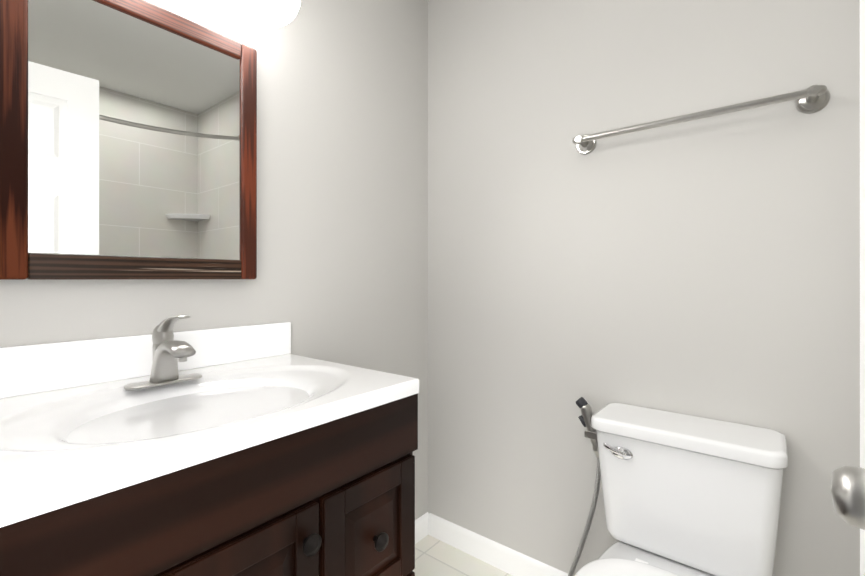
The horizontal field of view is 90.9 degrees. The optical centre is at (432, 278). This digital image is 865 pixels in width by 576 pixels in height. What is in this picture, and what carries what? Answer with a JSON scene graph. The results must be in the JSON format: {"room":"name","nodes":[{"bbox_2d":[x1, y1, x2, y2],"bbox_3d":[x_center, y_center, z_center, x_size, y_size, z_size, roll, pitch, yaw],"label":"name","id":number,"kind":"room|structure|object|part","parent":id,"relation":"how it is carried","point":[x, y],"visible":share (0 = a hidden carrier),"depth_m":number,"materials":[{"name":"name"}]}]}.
{"room":"bathroom","nodes":[
{"label":"bathroom","id":0,"kind":"room"},
{"bbox_2d":[0,0,427,519],"bbox_3d":[-0.571,-0.083,1.304,0.100,2.440,1.835,0,0,39],"label":"wall","id":1,"kind":"structure","parent":0,"point":[342,182],"depth_m":1.48,"materials":[{"name":"paint"}]},
{"bbox_2d":[0,0,256,279],"bbox_3d":[-0.700,-0.328,1.018,0.054,0.660,0.567,0,0,39],"label":"mirror","id":2,"kind":"object","parent":1,"relation":"attached to","point":[128,139],"visible":1,"depth_m":0.98,"materials":[{"name":"mirror"}]},
{"bbox_3d":[-0.839,-0.328,0.821,0.026,0.660,0.086,0,0,39],"label":"frame","id":3,"kind":"part","parent":2,"relation":"part of","materials":[{"name":"brown wood"}]},
{"bbox_3d":[-0.677,-0.025,1.025,0.025,0.054,0.435,0,0,39],"label":"frame","id":4,"kind":"part","parent":2,"relation":"part of","materials":[{"name":"brown wood"}]},
{"bbox_3d":[-0.677,-0.635,1.025,0.025,0.046,0.435,0,0,39],"label":"frame","id":5,"kind":"part","parent":2,"relation":"part of","materials":[{"name":"brown wood"}]},
{"bbox_3d":[-0.526,-0.328,1.212,0.026,0.660,0.046,0,0,39],"label":"frame","id":6,"kind":"part","parent":2,"relation":"part of","materials":[{"name":"brown wood"}]},
{"bbox_2d":[237,0,300,26],"bbox_3d":[-0.634,-0.828,0.967,0.221,0.261,0.704,0,0,39],"label":"sconce","id":7,"kind":"object","parent":1,"relation":"attached to","point":[273,13],"visible":1,"depth_m":1.14,"materials":[{"name":"white glass"}]},
{"bbox_2d":[413,535,512,575],"bbox_3d":[0.424,1.177,0.506,2.650,0.080,1.835,0,0,39],"label":"floor","id":8,"kind":"structure","parent":0,"point":[434,556],"depth_m":1.71,"materials":[{"name":"tile"}]},
{"bbox_2d":[0,315,418,575],"bbox_3d":[-0.522,0.608,0.827,0.569,1.058,0.933,0,0,39],"label":"bathroom vanity","id":9,"kind":"object","parent":8,"relation":"on","point":[163,449],"visible":1,"depth_m":0.79,"materials":[{"name":"stone"}]},
{"bbox_2d":[124,315,201,389],"bbox_3d":[-0.581,0.158,0.950,0.146,0.158,0.156,0,0,39],"label":"faucet","id":10,"kind":"object","parent":9,"relation":"on","point":[167,351],"depth_m":0.95,"materials":[{"name":"silver metal"}]},
{"bbox_3d":[-0.328,0.723,0.679,0.018,0.596,0.896,0,0,39],"label":"door","id":11,"kind":"part","parent":9,"relation":"part of","materials":[{"name":"brown wood"}]},
{"bbox_3d":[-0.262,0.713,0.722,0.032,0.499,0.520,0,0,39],"label":"knob","id":12,"kind":"part","parent":9,"relation":"part of","materials":[{"name":"grey metal"}]},
{"bbox_2d":[568,397,787,575],"bbox_3d":[0.486,0.757,1.028,0.580,0.759,0.735,0,0,39],"label":"toilet","id":13,"kind":"object","parent":8,"relation":"on","point":[686,495],"visible":1,"depth_m":1.12,"materials":[{"name":"white ceramic"}]},
{"bbox_3d":[0.528,0.495,1.214,0.077,0.038,0.019,0,0,39],"label":"handle","id":14,"kind":"part","parent":13,"relation":"part of","materials":[{"name":"silver metal"}]},
{"bbox_3d":[0.464,0.752,0.899,0.374,0.046,0.507,0,0,39],"label":"seat","id":15,"kind":"part","parent":13,"relation":"part of","materials":[{"name":"white plastic"}]},
{"bbox_3d":[0.699,0.424,1.193,0.452,0.040,0.212,0,0,39],"label":"lid","id":16,"kind":"part","parent":13,"relation":"part of","materials":[{"name":"white ceramic"}]},
{"bbox_2d":[428,0,859,575],"bbox_3d":[1.005,-0.083,1.153,2.550,2.440,0.100,0,0,39],"label":"wall","id":17,"kind":"structure","parent":0,"point":[708,267],"depth_m":1.38,"materials":[{"name":"paint"}]},
{"bbox_2d":[415,512,567,575],"bbox_3d":[0.426,1.091,1.110,1.700,0.092,0.690,0,0,39],"label":"baseboard","id":18,"kind":"structure","parent":17,"relation":"attached to","point":[508,560],"depth_m":1.72,"materials":[{"name":"white paint"}]},
{"bbox_2d":[572,85,829,153],"bbox_3d":[0.733,-0.463,1.257,0.650,0.068,0.076,0,0,39],"label":"towel rail","id":19,"kind":"object","parent":17,"relation":"attached to","point":[813,98],"visible":1,"depth_m":1.16,"materials":[{"name":"silver metal"}]},
{"bbox_3d":[-0.118,-0.084,-0.170,2.450,2.440,0.100,0,0,39],"label":"wall","id":20,"kind":"structure","parent":0,"visible":0},
{"bbox_2d":[860,0,864,575],"bbox_3d":[0.209,0.113,0.102,0.035,2.030,0.710,0,0,36],"label":"door","id":21,"kind":"structure","parent":20,"relation":"in","point":[862,261],"depth_m":0.39,"materials":[{"name":"white paint"}]},
{"bbox_2d":[831,466,864,529],"bbox_3d":[0.351,0.132,0.300,0.127,0.056,0.226,0,0,36],"label":"door knob","id":22,"kind":"object","parent":21,"relation":"attached to","point":[848,490],"depth_m":0.25,"materials":[{"name":"silver metal"}]}
]}

